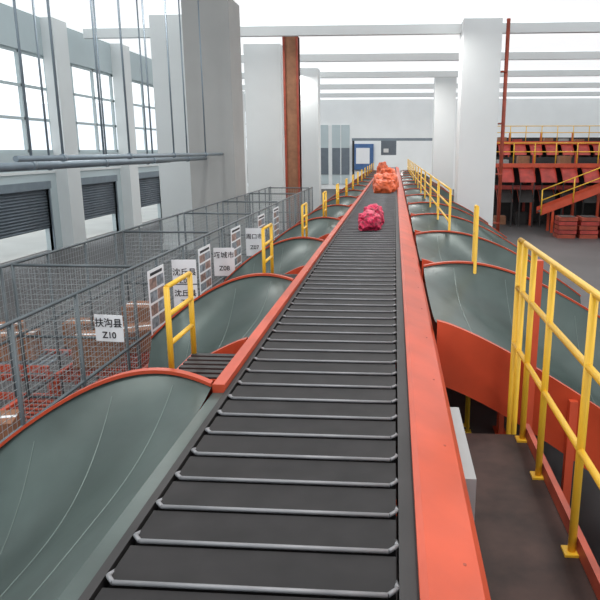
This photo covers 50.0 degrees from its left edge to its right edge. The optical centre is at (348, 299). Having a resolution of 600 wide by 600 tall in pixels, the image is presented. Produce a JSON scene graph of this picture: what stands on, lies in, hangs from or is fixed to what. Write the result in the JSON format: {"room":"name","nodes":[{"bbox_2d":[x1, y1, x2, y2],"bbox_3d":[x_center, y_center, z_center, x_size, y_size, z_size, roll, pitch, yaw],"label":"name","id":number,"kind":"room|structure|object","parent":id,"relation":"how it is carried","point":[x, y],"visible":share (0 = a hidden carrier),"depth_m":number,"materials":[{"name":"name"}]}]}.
{"room":"distribution center","nodes":[
{"label":"distribution center","id":0,"kind":"room"},
{"bbox_2d":[0,3,247,249],"bbox_3d":[-11.644,-7.311,28.981,0.800,9.000,86.000,1,13,4],"label":"wall","id":1,"kind":"structure","parent":0,"point":[70,46],"depth_m":26.62,"materials":[{"name":"paint"}]},
{"bbox_2d":[0,181,56,249],"bbox_3d":[-12.220,-2.952,23.970,0.370,2.800,3.960,1,13,4],"label":"door","id":2,"kind":"structure","parent":1,"relation":"in","point":[24,209],"depth_m":24.10,"materials":[{"name":"metal"}]},
{"bbox_2d":[81,175,120,230],"bbox_3d":[-11.780,-4.387,30.089,0.370,2.800,3.960,1,13,4],"label":"door","id":3,"kind":"structure","parent":1,"relation":"in","point":[98,192],"depth_m":30.20,"materials":[{"name":"metal"}]},
{"bbox_2d":[0,45,245,152],"bbox_3d":[-11.883,-8.532,28.712,0.120,3.700,86.000,1,13,4],"label":"window","id":4,"kind":"structure","parent":1,"relation":"in","point":[22,118],"depth_m":27.82,"materials":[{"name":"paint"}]},
{"bbox_2d":[139,171,161,216],"bbox_3d":[-11.341,-5.822,36.207,0.370,2.800,3.960,1,13,4],"label":"door","id":5,"kind":"structure","parent":1,"relation":"in","point":[149,182],"depth_m":36.31,"materials":[{"name":"metal"}]},
{"bbox_2d":[0,0,599,103],"bbox_3d":[0.028,-11.579,27.142,76.000,0.150,86.000,1,13,4],"label":"ceiling","id":6,"kind":"structure","parent":0,"point":[76,14],"depth_m":28.99,"materials":[{"name":"white paint"}]},
{"bbox_2d":[0,0,169,171],"bbox_3d":[-6.817,-5.810,14.829,0.158,5.459,14.500,1,13,4],"label":"pipe","id":7,"kind":"object","parent":6,"relation":"hanging from","point":[33,6],"visible":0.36,"depth_m":16.84,"materials":[{"name":"grey metal"}]},
{"bbox_2d":[0,0,206,170],"bbox_3d":[-5.450,-6.061,15.702,0.178,5.369,12.500,1,13,4],"label":"pipe","id":8,"kind":"object","parent":6,"relation":"hanging from","point":[11,166],"visible":0.84,"depth_m":14.06,"materials":[{"name":"grey metal"}]},
{"bbox_2d":[13,0,223,161],"bbox_3d":[-4.852,-6.129,15.643,0.138,5.209,12.500,1,13,4],"label":"pipe","id":9,"kind":"object","parent":6,"relation":"hanging from","point":[62,157],"visible":1,"depth_m":13.93,"materials":[{"name":"grey metal"}]},
{"bbox_2d":[83,22,599,38],"bbox_3d":[13.334,-10.889,25.447,49.200,0.380,0.250,1,13,4],"label":"roof beam","id":10,"kind":"structure","parent":6,"relation":"attached to","point":[531,27],"depth_m":26.21,"materials":[{"name":"white metal"}]},
{"bbox_2d":[241,51,599,62],"bbox_3d":[13.892,-12.711,33.217,49.200,0.380,0.250,1,13,4],"label":"roof beam","id":11,"kind":"structure","parent":6,"relation":"attached to","point":[556,55],"depth_m":33.77,"materials":[{"name":"white metal"}]},
{"bbox_2d":[242,69,599,78],"bbox_3d":[14.450,-14.533,40.986,49.200,0.380,0.250,1,13,4],"label":"roof beam","id":12,"kind":"structure","parent":6,"relation":"attached to","point":[511,73],"depth_m":41.47,"materials":[{"name":"white metal"}]},
{"bbox_2d":[242,82,599,89],"bbox_3d":[15.008,-16.356,48.756,49.200,0.380,0.250,1,13,4],"label":"roof beam","id":13,"kind":"structure","parent":6,"relation":"attached to","point":[550,84],"depth_m":49.24,"materials":[{"name":"white metal"}]},
{"bbox_2d":[320,91,599,97],"bbox_3d":[15.566,-18.178,56.526,49.200,0.380,0.250,1,13,4],"label":"roof beam","id":14,"kind":"structure","parent":6,"relation":"attached to","point":[577,93],"depth_m":56.98,"materials":[{"name":"white metal"}]},
{"bbox_2d":[0,189,599,599],"bbox_3d":[0.028,-2.646,29.237,76.000,0.200,86.000,1,13,4],"label":"floor","id":15,"kind":"structure","parent":0,"point":[581,257],"depth_m":19.98,"materials":[{"name":"concrete"}]},
{"bbox_2d":[0,320,25,329],"bbox_3d":[-7.203,0.699,13.654,0.504,0.403,0.500,-4,14,-18],"label":"carton","id":16,"kind":"object","parent":15,"relation":"on","point":[23,324],"visible":0.1,"depth_m":13.63,"materials":[{"name":"brown cardboard"}]},
{"bbox_2d":[0,399,52,420],"bbox_3d":[-3.736,1.989,7.067,1.220,0.900,2.570,1,13,4],"label":"table","id":17,"kind":"object","parent":15,"relation":"on","point":[7,407],"visible":0.05,"depth_m":8.02,"materials":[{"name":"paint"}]},
{"bbox_2d":[0,409,20,439],"bbox_3d":[-3.773,1.413,6.780,0.504,0.353,0.400,-3,14,-13],"label":"carton","id":18,"kind":"object","parent":17,"relation":"on","point":[8,415],"visible":0.5,"depth_m":6.71,"materials":[{"name":"brown cardboard"}]},
{"bbox_2d":[0,349,80,400],"bbox_3d":[-6.234,1.276,10.323,3.470,0.800,0.870,1,13,4],"label":"table","id":19,"kind":"object","parent":15,"relation":"on","point":[3,378],"visible":0.32,"depth_m":9.93,"materials":[{"name":"orange paint"}]},
{"bbox_2d":[0,329,42,360],"bbox_3d":[-5.239,0.707,10.117,0.604,0.403,0.400,-2,13,-7],"label":"carton","id":20,"kind":"object","parent":19,"relation":"on","point":[32,331],"visible":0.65,"depth_m":9.97,"materials":[{"name":"brown cardboard"}]},
{"bbox_2d":[11,263,141,415],"bbox_3d":[-3.589,0.782,8.575,1.720,2.560,0.120,1,13,4],"label":"wire mesh fence","id":21,"kind":"object","parent":15,"relation":"on","point":[14,278],"visible":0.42,"depth_m":8.44,"materials":[{"name":"grey metal"}]},
{"bbox_2d":[62,318,94,346],"bbox_3d":[-5.607,0.676,13.535,0.704,0.503,0.500,0,13,-2],"label":"carton","id":22,"kind":"object","parent":15,"relation":"on","point":[73,320],"visible":0.31,"depth_m":13.27,"materials":[{"name":"brown cardboard"}]},
{"bbox_2d":[53,347,148,395],"bbox_3d":[-3.485,1.169,10.563,1.220,0.900,2.970,1,13,4],"label":"table","id":23,"kind":"object","parent":15,"relation":"on","point":[146,360],"visible":0.11,"depth_m":9.35,"materials":[{"name":"orange paint"}]},
{"bbox_2d":[71,330,123,367],"bbox_3d":[-3.728,0.724,9.498,0.604,0.453,0.450,0,13,-2],"label":"carton","id":24,"kind":"object","parent":23,"relation":"on","point":[102,357],"visible":0.45,"depth_m":9.29,"materials":[{"name":"brown cardboard"}]},
{"bbox_2d":[121,301,150,323],"bbox_3d":[-3.559,0.313,11.140,0.604,0.503,0.500,1,13,4],"label":"carton","id":25,"kind":"object","parent":23,"relation":"on","point":[142,307],"visible":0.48,"depth_m":10.88,"materials":[{"name":"brown cardboard"}]},
{"bbox_2d":[123,322,151,351],"bbox_3d":[-3.372,0.595,10.265,0.454,0.353,0.500,-6,14,-24],"label":"carton","id":26,"kind":"object","parent":23,"relation":"on","point":[140,324],"visible":0.29,"depth_m":10.08,"materials":[{"name":"brown cardboard"}]},
{"bbox_2d":[0,367,212,599],"bbox_3d":[-1.911,1.992,3.572,1.775,2.489,2.932,1,13,4],"label":"chute","id":27,"kind":"object","parent":15,"relation":"on","point":[68,474],"visible":0.98,"depth_m":4.21,"materials":[{"name":"metal"}]},
{"bbox_2d":[0,186,271,419],"bbox_3d":[-4.011,-0.621,14.558,0.120,2.560,24.120,1,13,4],"label":"wire mesh fence","id":28,"kind":"object","parent":15,"relation":"on","point":[2,283],"visible":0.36,"depth_m":10.68,"materials":[{"name":"grey metal"}]},
{"bbox_2d":[0,187,312,443],"bbox_3d":[-2.368,-0.423,13.714,0.120,2.560,25.620,1,13,4],"label":"wire mesh fence","id":29,"kind":"object","parent":15,"relation":"on","point":[9,324],"visible":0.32,"depth_m":7.20,"materials":[{"name":"grey metal"}]},
{"bbox_2d":[94,312,123,341],"bbox_3d":[-2.626,0.290,6.998,0.330,0.340,0.013,2,13,9],"label":"sign","id":30,"kind":"object","parent":29,"relation":"attached to","point":[107,327],"visible":1,"depth_m":7.00,"materials":[{"name":"white paper"}]},
{"bbox_2d":[147,264,164,334],"bbox_3d":[-2.657,0.068,8.907,0.011,1.050,0.600,1,13,4],"label":"poster","id":31,"kind":"object","parent":29,"relation":"attached to","point":[155,276],"visible":0.73,"depth_m":8.83,"materials":[{"name":"white paper"}]},
{"bbox_2d":[171,260,197,306],"bbox_3d":[-2.444,-0.254,9.535,0.360,0.780,0.013,0,13,-2],"label":"sign","id":32,"kind":"object","parent":29,"relation":"attached to","point":[179,267],"visible":0.58,"depth_m":9.52,"materials":[{"name":"white paper"}]},
{"bbox_2d":[198,244,211,294],"bbox_3d":[-2.497,-0.456,11.141,0.011,0.950,0.700,1,13,4],"label":"poster","id":33,"kind":"object","parent":29,"relation":"attached to","point":[204,256],"visible":0.86,"depth_m":11.09,"materials":[{"name":"white paper"}]},
{"bbox_2d":[213,248,234,275],"bbox_3d":[-2.287,-0.718,11.731,0.380,0.560,0.013,0,13,-2],"label":"sign","id":34,"kind":"object","parent":29,"relation":"attached to","point":[224,258],"visible":1,"depth_m":11.73,"materials":[{"name":"white paper"}]},
{"bbox_2d":[230,225,241,268],"bbox_3d":[-2.340,-1.017,13.315,0.011,1.000,0.800,1,13,4],"label":"poster","id":35,"kind":"object","parent":29,"relation":"attached to","point":[235,232],"visible":0.77,"depth_m":13.31,"materials":[{"name":"white paper"}]},
{"bbox_2d":[245,228,261,255],"bbox_3d":[-2.106,-1.310,14.257,0.380,0.660,0.013,0,13,-2],"label":"sign","id":36,"kind":"object","parent":29,"relation":"attached to","point":[253,235],"visible":0.88,"depth_m":14.26,"materials":[{"name":"white paper"}]},
{"bbox_2d":[258,213,264,227],"bbox_3d":[-2.158,-1.610,15.840,0.011,1.000,0.800,1,13,4],"label":"poster","id":37,"kind":"object","parent":29,"relation":"attached to","point":[261,218],"visible":0.34,"depth_m":15.76,"materials":[{"name":"white paper"}]},
{"bbox_2d":[273,206,278,239],"bbox_3d":[-2.019,-2.065,17.782,0.011,1.000,0.800,1,13,4],"label":"poster","id":38,"kind":"object","parent":29,"relation":"attached to","point":[275,210],"visible":0.85,"depth_m":17.75,"materials":[{"name":"white paper"}]},
{"bbox_2d":[122,231,212,308],"bbox_3d":[-3.345,-0.015,11.975,1.720,2.560,0.120,1,13,4],"label":"wire mesh fence","id":39,"kind":"object","parent":15,"relation":"on","point":[123,232],"visible":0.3,"depth_m":11.76,"materials":[{"name":"grey metal"}]},
{"bbox_2d":[149,14,193,248],"bbox_3d":[-6.798,-6.599,25.969,1.580,8.990,1.580,1,13,4],"label":"column","id":40,"kind":"structure","parent":15,"relation":"on","point":[175,177],"depth_m":25.10,"materials":[{"name":"white paint"}]},
{"bbox_2d":[163,271,235,382],"bbox_3d":[-1.123,1.316,5.230,0.430,3.048,0.602,1,13,4],"label":"platform","id":41,"kind":"object","parent":15,"relation":"on","point":[208,365],"visible":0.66,"depth_m":4.99,"materials":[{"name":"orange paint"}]},
{"bbox_2d":[181,0,248,262],"bbox_3d":[-4.752,-5.914,23.048,1.680,8.990,1.680,1,13,4],"label":"column","id":42,"kind":"structure","parent":15,"relation":"on","point":[214,179],"depth_m":22.16,"materials":[{"name":"white paint"}]},
{"bbox_2d":[183,212,251,288],"bbox_3d":[-3.100,-0.812,15.374,1.720,2.560,0.120,1,13,4],"label":"wire mesh fence","id":43,"kind":"object","parent":15,"relation":"on","point":[184,213],"visible":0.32,"depth_m":15.18,"materials":[{"name":"grey metal"}]},
{"bbox_2d":[148,273,293,368],"bbox_3d":[-1.659,1.168,7.088,1.775,2.489,2.932,1,13,4],"label":"chute","id":44,"kind":"object","parent":15,"relation":"on","point":[229,312],"visible":0.38,"depth_m":7.84,"materials":[{"name":"metal"}]},
{"bbox_2d":[222,201,277,277],"bbox_3d":[-2.856,-1.609,18.773,1.720,2.560,0.120,1,13,4],"label":"wire mesh fence","id":45,"kind":"object","parent":15,"relation":"on","point":[251,202],"visible":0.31,"depth_m":18.56,"materials":[{"name":"grey metal"}]},
{"bbox_2d":[243,43,285,229],"bbox_3d":[-4.161,-8.171,32.670,1.880,8.990,1.680,1,13,4],"label":"column","id":46,"kind":"structure","parent":15,"relation":"on","point":[263,63],"depth_m":31.68,"materials":[{"name":"white paint"}]},
{"bbox_2d":[249,193,296,246],"bbox_3d":[-2.612,-2.407,22.172,1.720,2.560,0.120,1,13,4],"label":"wire mesh fence","id":47,"kind":"object","parent":15,"relation":"on","point":[249,193],"visible":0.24,"depth_m":22.02,"materials":[{"name":"grey metal"}]},
{"bbox_2d":[57,167,490,599],"bbox_3d":[1.640,-4.052,29.394,1.630,2.465,65.187,1,13,4],"label":"cross-belt sorter","id":48,"kind":"object","parent":15,"relation":"on","point":[282,484],"visible":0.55,"depth_m":3.31,"materials":[{"name":"metal"}]},
{"bbox_2d":[358,209,380,230],"bbox_3d":[0.422,-1.645,13.067,0.510,0.395,0.864,1,13,4],"label":"woven bag","id":49,"kind":"object","parent":48,"relation":"on","point":[369,220],"visible":1,"depth_m":12.79,"materials":[{"name":"pink plastic"}]},
{"bbox_2d":[363,203,384,225],"bbox_3d":[0.535,-1.858,13.837,0.475,0.458,0.654,1,13,4],"label":"woven bag","id":50,"kind":"object","parent":48,"relation":"on","point":[378,209],"visible":0.44,"depth_m":13.64,"materials":[{"name":"pink plastic"}]},
{"bbox_2d":[372,173,382,184],"bbox_3d":[1.353,-5.067,27.131,0.803,0.635,1.365,1,13,4],"label":"bag","id":51,"kind":"object","parent":48,"relation":"on","point":[377,175],"visible":0.25,"depth_m":26.76,"materials":[{"name":"orange plastic"}]},
{"bbox_2d":[376,161,387,172],"bbox_3d":[1.937,-7.578,37.175,0.697,0.938,1.136,1,13,4],"label":"bag","id":52,"kind":"object","parent":48,"relation":"on","point":[381,165],"visible":0.47,"depth_m":36.84,"materials":[{"name":"orange plastic"}]},
{"bbox_2d":[373,179,395,192],"bbox_3d":[1.340,-4.319,24.230,0.892,0.503,1.095,1,13,4],"label":"bag","id":53,"kind":"object","parent":48,"relation":"on","point":[381,186],"visible":1,"depth_m":23.82,"materials":[{"name":"orange plastic"}]},
{"bbox_2d":[380,167,395,173],"bbox_3d":[1.746,-5.570,28.852,0.787,0.828,1.318,1,13,4],"label":"bag","id":54,"kind":"object","parent":48,"relation":"on","point":[389,170],"visible":0.29,"depth_m":28.34,"materials":[{"name":"orange plastic"}]},
{"bbox_2d":[381,172,398,189],"bbox_3d":[1.614,-4.761,25.702,0.807,0.693,1.335,1,13,4],"label":"bag","id":55,"kind":"object","parent":48,"relation":"on","point":[387,176],"visible":0.55,"depth_m":25.29,"materials":[{"name":"orange plastic"}]},
{"bbox_2d":[450,407,476,519],"bbox_3d":[0.695,1.033,4.002,0.075,0.360,1.000,1,13,4],"label":"control box","id":56,"kind":"object","parent":48,"relation":"attached to","point":[469,473],"visible":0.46,"depth_m":3.72,"materials":[{"name":"white metal"}]},
{"bbox_2d":[224,236,323,281],"bbox_3d":[-1.415,0.371,10.487,1.775,2.489,2.932,1,13,4],"label":"chute","id":57,"kind":"object","parent":15,"relation":"on","point":[291,255],"visible":0.32,"depth_m":11.31,"materials":[{"name":"metal"}]},
{"bbox_2d":[261,223,297,278],"bbox_3d":[-0.879,0.519,8.629,0.430,3.048,0.602,1,13,4],"label":"platform","id":58,"kind":"object","parent":15,"relation":"on","point":[271,257],"visible":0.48,"depth_m":8.44,"materials":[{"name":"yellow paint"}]},
{"bbox_2d":[268,187,309,233],"bbox_3d":[-2.368,-3.204,25.572,1.720,2.560,0.120,1,13,4],"label":"wire mesh fence","id":59,"kind":"object","parent":15,"relation":"on","point":[269,187],"visible":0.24,"depth_m":25.36,"materials":[{"name":"grey metal"}]},
{"bbox_2d":[282,36,301,227],"bbox_3d":[-2.640,-7.574,30.126,0.800,8.990,0.600,1,13,4],"label":"steel post","id":60,"kind":"object","parent":15,"relation":"on","point":[290,46],"visible":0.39,"depth_m":29.69,"materials":[{"name":"brown metal"}]},
{"bbox_2d":[268,217,339,245],"bbox_3d":[-1.171,-0.427,13.887,1.775,2.489,2.932,1,13,4],"label":"chute","id":61,"kind":"object","parent":15,"relation":"on","point":[318,227],"visible":0.29,"depth_m":14.74,"materials":[{"name":"metal"}]},
{"bbox_2d":[300,68,320,211],"bbox_3d":[-2.561,-10.286,41.686,1.380,8.990,1.380,1,13,4],"label":"column","id":62,"kind":"structure","parent":15,"relation":"on","point":[309,77],"depth_m":40.98,"materials":[{"name":"white paint"}]},
{"bbox_2d":[301,202,324,239],"bbox_3d":[-0.635,-0.278,12.028,0.430,3.048,0.602,1,13,4],"label":"platform","id":63,"kind":"object","parent":15,"relation":"on","point":[305,203],"visible":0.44,"depth_m":11.76,"materials":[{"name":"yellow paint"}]},
{"bbox_2d":[294,204,350,225],"bbox_3d":[-0.926,-1.224,17.286,1.775,2.489,2.932,1,13,4],"label":"chute","id":64,"kind":"object","parent":15,"relation":"on","point":[338,211],"visible":0.18,"depth_m":18.16,"materials":[{"name":"metal"}]},
{"bbox_2d":[322,191,326,216],"bbox_3d":[-0.391,-1.075,15.427,0.430,3.048,0.602,1,13,4],"label":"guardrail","id":65,"kind":"object","parent":15,"relation":"on","point":[325,192],"visible":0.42,"depth_m":15.31,"materials":[{"name":"yellow metal"}]},
{"bbox_2d":[314,196,357,210],"bbox_3d":[-0.682,-2.021,20.685,1.775,2.489,2.932,1,13,4],"label":"chute","id":66,"kind":"object","parent":15,"relation":"on","point":[344,200],"visible":0.15,"depth_m":21.56,"materials":[{"name":"metal"}]},
{"bbox_2d":[336,183,338,203],"bbox_3d":[-0.147,-1.873,18.827,0.430,3.048,0.602,1,13,4],"label":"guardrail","id":67,"kind":"object","parent":15,"relation":"on","point":[337,185],"visible":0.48,"depth_m":18.32,"materials":[{"name":"yellow metal"}]},
{"bbox_2d":[324,190,362,202],"bbox_3d":[-0.438,-2.818,24.084,1.775,2.489,2.932,1,13,4],"label":"chute","id":68,"kind":"object","parent":15,"relation":"on","point":[355,193],"visible":0.12,"depth_m":24.96,"materials":[{"name":"metal"}]},
{"bbox_2d":[345,178,347,195],"bbox_3d":[0.097,-2.670,22.226,0.430,3.048,0.602,1,13,4],"label":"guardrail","id":69,"kind":"object","parent":15,"relation":"on","point":[346,179],"visible":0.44,"depth_m":21.73,"materials":[{"name":"yellow metal"}]},
{"bbox_2d":[335,185,365,194],"bbox_3d":[-0.194,-3.616,27.483,1.775,2.489,2.932,1,13,4],"label":"chute","id":70,"kind":"object","parent":15,"relation":"on","point":[356,187],"visible":0.1,"depth_m":28.37,"materials":[{"name":"metal"}]},
{"bbox_2d":[352,174,353,189],"bbox_3d":[0.341,-3.467,25.625,0.430,3.048,0.602,1,13,4],"label":"platform","id":71,"kind":"object","parent":15,"relation":"on","point":[353,174],"visible":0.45,"depth_m":25.40,"materials":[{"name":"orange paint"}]},
{"bbox_2d":[340,181,369,190],"bbox_3d":[0.050,-4.413,30.883,1.775,2.489,2.932,1,13,4],"label":"chute","id":72,"kind":"object","parent":15,"relation":"on","point":[365,183],"visible":0.08,"depth_m":31.78,"materials":[{"name":"metal"}]},
{"bbox_2d":[348,178,371,184],"bbox_3d":[0.294,-5.210,34.282,1.775,2.489,2.932,1,13,4],"label":"chute","id":73,"kind":"object","parent":15,"relation":"on","point":[364,179],"visible":0.07,"depth_m":35.17,"materials":[{"name":"metal"}]},
{"bbox_2d":[354,144,373,169],"bbox_3d":[1.438,-13.843,66.465,2.200,4.600,0.290,1,13,4],"label":"notice board","id":74,"kind":"object","parent":15,"relation":"on","point":[363,153],"visible":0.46,"depth_m":66.08,"materials":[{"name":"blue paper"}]},
{"bbox_2d":[352,138,431,174],"bbox_3d":[3.583,-10.354,50.933,6.700,4.900,0.650,1,13,4],"label":"gantry","id":75,"kind":"object","parent":15,"relation":"on","point":[388,145],"visible":0.66,"depth_m":50.31,"materials":[{"name":"metal"}]},
{"bbox_2d":[400,170,429,179],"bbox_3d":[5.115,-8.350,47.668,2.625,2.488,4.770,1,13,4],"label":"chute","id":76,"kind":"object","parent":15,"relation":"on","point":[423,175],"visible":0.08,"depth_m":49.08,"materials":[{"name":"metal"}]},
{"bbox_2d":[415,165,417,182],"bbox_3d":[3.272,-4.884,31.156,0.100,3.281,3.400,1,13,4],"label":"guardrail","id":77,"kind":"object","parent":15,"relation":"on","point":[415,165],"visible":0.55,"depth_m":32.39,"materials":[{"name":"metal"}]},
{"bbox_2d":[417,166,420,187],"bbox_3d":[3.027,-4.087,27.757,0.100,3.281,3.400,1,13,4],"label":"guardrail","id":78,"kind":"object","parent":15,"relation":"on","point":[418,181],"visible":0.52,"depth_m":28.61,"materials":[{"name":"metal"}]},
{"bbox_2d":[405,188,436,198],"bbox_3d":[3.150,-2.833,24.146,2.075,2.488,4.291,1,13,4],"label":"chute","id":79,"kind":"object","parent":15,"relation":"on","point":[409,191],"visible":0.08,"depth_m":25.77,"materials":[{"name":"metal"}]},
{"bbox_2d":[420,168,424,192],"bbox_3d":[2.783,-3.290,24.358,0.100,3.281,3.400,1,13,4],"label":"guardrail","id":80,"kind":"object","parent":15,"relation":"on","point":[421,185],"visible":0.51,"depth_m":25.44,"materials":[{"name":"metal"}]},
{"bbox_2d":[401,175,445,189],"bbox_3d":[4.383,-5.958,37.471,2.625,2.488,4.770,1,13,4],"label":"chute","id":81,"kind":"object","parent":15,"relation":"on","point":[403,176],"visible":0.05,"depth_m":39.38,"materials":[{"name":"metal"}]},
{"bbox_2d":[404,184,443,197],"bbox_3d":[3.394,-3.630,27.545,2.075,2.488,4.291,1,13,4],"label":"chute","id":82,"kind":"object","parent":15,"relation":"on","point":[406,186],"visible":0.16,"depth_m":29.15,"materials":[{"name":"metal"}]},
{"bbox_2d":[402,177,447,191],"bbox_3d":[4.139,-5.161,34.072,2.625,2.488,4.770,1,13,4],"label":"chute","id":83,"kind":"object","parent":15,"relation":"on","point":[407,178],"visible":0.09,"depth_m":35.87,"materials":[{"name":"metal"}]},
{"bbox_2d":[424,171,430,201],"bbox_3d":[2.539,-2.492,20.959,0.100,3.281,3.400,1,13,4],"label":"guardrail","id":84,"kind":"object","parent":15,"relation":"on","point":[425,190],"visible":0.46,"depth_m":21.79,"materials":[{"name":"metal"}]},
{"bbox_2d":[403,180,453,201],"bbox_3d":[3.894,-4.363,30.672,2.625,2.488,4.770,1,13,4],"label":"chute","id":85,"kind":"object","parent":15,"relation":"on","point":[445,194],"visible":0.11,"depth_m":31.90,"materials":[{"name":"metal"}]},
{"bbox_2d":[429,175,438,206],"bbox_3d":[2.295,-1.695,17.559,0.100,3.281,3.400,1,13,4],"label":"guardrail","id":86,"kind":"object","parent":15,"relation":"on","point":[431,176],"visible":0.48,"depth_m":17.92,"materials":[{"name":"metal"}]},
{"bbox_2d":[431,77,456,191],"bbox_3d":[6.480,-10.840,44.047,1.480,8.990,1.480,1,13,4],"label":"column","id":87,"kind":"structure","parent":15,"relation":"on","point":[444,104],"depth_m":43.21,"materials":[{"name":"white paint"}]},
{"bbox_2d":[437,181,451,230],"bbox_3d":[2.051,-0.898,14.160,0.100,3.281,3.400,1,13,4],"label":"guardrail","id":88,"kind":"object","parent":15,"relation":"on","point":[448,218],"visible":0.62,"depth_m":13.06,"materials":[{"name":"metal"}]},
{"bbox_2d":[406,194,487,223],"bbox_3d":[3.162,-1.972,20.475,2.625,2.488,4.770,1,13,4],"label":"chute","id":89,"kind":"object","parent":15,"relation":"on","point":[412,198],"visible":0.18,"depth_m":22.14,"materials":[{"name":"metal"}]},
{"bbox_2d":[408,202,506,239],"bbox_3d":[2.918,-1.174,17.075,2.625,2.488,4.770,1,13,4],"label":"chute","id":90,"kind":"object","parent":15,"relation":"on","point":[416,207],"visible":0.16,"depth_m":18.67,"materials":[{"name":"metal"}]},
{"bbox_2d":[411,213,530,260],"bbox_3d":[2.674,-0.377,13.676,2.625,2.488,4.770,1,13,4],"label":"chute","id":91,"kind":"object","parent":15,"relation":"on","point":[422,222],"visible":0.21,"depth_m":15.25,"materials":[{"name":"metal"}]},
{"bbox_2d":[463,205,478,432],"bbox_3d":[1.735,0.304,9.059,0.100,3.271,0.300,1,13,4],"label":"guardrail","id":92,"kind":"object","parent":15,"relation":"on","point":[476,207],"visible":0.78,"depth_m":8.81,"materials":[{"name":"metal"}]},
{"bbox_2d":[454,18,502,225],"bbox_3d":[5.278,-6.750,26.610,1.580,8.990,1.580,1,13,4],"label":"column","id":93,"kind":"structure","parent":15,"relation":"on","point":[480,46],"depth_m":25.73,"materials":[{"name":"white paint"}]},
{"bbox_2d":[493,18,510,230],"bbox_3d":[6.171,-6.610,26.013,0.289,8.990,0.200,1,13,4],"label":"pipe","id":94,"kind":"object","parent":93,"relation":"attached to","point":[505,71],"visible":0.82,"depth_m":25.81,"materials":[{"name":"metal"}]},
{"bbox_2d":[415,230,580,430],"bbox_3d":[2.430,0.420,10.277,2.625,2.488,4.770,1,13,4],"label":"chute","id":95,"kind":"object","parent":15,"relation":"on","point":[433,246],"visible":0.28,"depth_m":11.74,"materials":[{"name":"metal"}]},
{"bbox_2d":[423,261,599,505],"bbox_3d":[2.186,1.218,6.878,2.625,2.488,4.770,1,13,4],"label":"chute","id":96,"kind":"object","parent":15,"relation":"on","point":[471,314],"visible":0.73,"depth_m":7.19,"materials":[{"name":"metal"}]},
{"bbox_2d":[506,237,527,434],"bbox_3d":[1.441,1.093,5.672,0.100,3.281,0.320,1,13,4],"label":"guardrail","id":97,"kind":"object","parent":15,"relation":"on","point":[522,251],"visible":0.48,"depth_m":5.46,"materials":[{"name":"metal"}]},
{"bbox_2d":[465,424,599,599],"bbox_3d":[0.888,2.803,1.623,0.640,1.800,8.000,1,13,4],"label":"walkway","id":98,"kind":"object","parent":15,"relation":"on","point":[522,523],"visible":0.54,"depth_m":3.99,"materials":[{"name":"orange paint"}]},
{"bbox_2d":[512,238,599,557],"bbox_3d":[1.153,1.205,1.471,0.100,1.581,8.470,1,13,4],"label":"guardrail","id":99,"kind":"object","parent":98,"relation":"on","point":[586,360],"visible":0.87,"depth_m":4.04,"materials":[{"name":"metal"}]},
{"bbox_2d":[526,259,543,428],"bbox_3d":[1.589,1.175,5.721,0.230,3.100,0.200,1,13,4],"label":"support post","id":100,"kind":"object","parent":15,"relation":"on","point":[539,273],"visible":0.11,"depth_m":5.49,"materials":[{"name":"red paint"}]},
{"bbox_2d":[493,143,599,226],"bbox_3d":[16.299,-6.240,34.536,17.370,4.377,3.200,1,13,4],"label":"sorting line","id":101,"kind":"object","parent":15,"relation":"on","point":[524,178],"visible":0.73,"depth_m":34.15,"materials":[{"name":"orange paint"}]},
{"bbox_2d":[496,125,599,156],"bbox_3d":[18.319,-9.702,46.450,18.070,5.677,3.200,1,13,4],"label":"sorting line","id":102,"kind":"object","parent":15,"relation":"on","point":[507,147],"visible":0.25,"depth_m":45.66,"materials":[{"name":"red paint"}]},
{"bbox_2d":[553,215,577,237],"bbox_3d":[10.136,-3.447,30.022,0.868,1.000,0.900,1,13,4],"label":"stacked crates","id":103,"kind":"object","parent":15,"relation":"on","point":[565,226],"visible":1,"depth_m":29.62,"materials":[{"name":"orange paint"}]},
{"bbox_2d":[536,168,599,232],"bbox_3d":[12.453,-5.587,31.424,6.058,4.527,1.079,1,13,4],"label":"conveyor","id":104,"kind":"object","parent":15,"relation":"on","point":[593,190],"visible":0.94,"depth_m":31.37,"materials":[{"name":"metal"}]},
{"bbox_2d":[575,215,599,238],"bbox_3d":[11.117,-3.431,29.955,0.889,1.000,0.900,1,13,4],"label":"stacked crates","id":105,"kind":"object","parent":15,"relation":"on","point":[587,225],"visible":0.93,"depth_m":29.56,"materials":[{"name":"orange paint"}]},
{"bbox_2d":[320,98,599,188],"bbox_3d":[15.827,-15.834,65.320,49.800,9.000,0.300,1,13,4],"label":"wall","id":106,"kind":"structure","parent":0,"point":[366,118],"depth_m":65.23,"materials":[{"name":"paint"}]},
{"bbox_2d":[321,125,349,183],"bbox_3d":[-3.045,-15.105,66.589,6.200,6.000,0.160,1,13,4],"label":"window","id":107,"kind":"structure","parent":106,"relation":"in","point":[340,133],"depth_m":66.42,"materials":[{"name":"glass"}]},
{"label":"outside","id":108,"kind":"structure","parent":0,"visible":0},
{"bbox_2d":[0,204,157,263],"bbox_3d":[-24.966,-3.153,30.913,25.890,0.019,86.000,1,13,4],"label":"ground","id":109,"kind":"structure","parent":108,"point":[20,246],"depth_m":29.86,"materials":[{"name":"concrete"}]}
]}

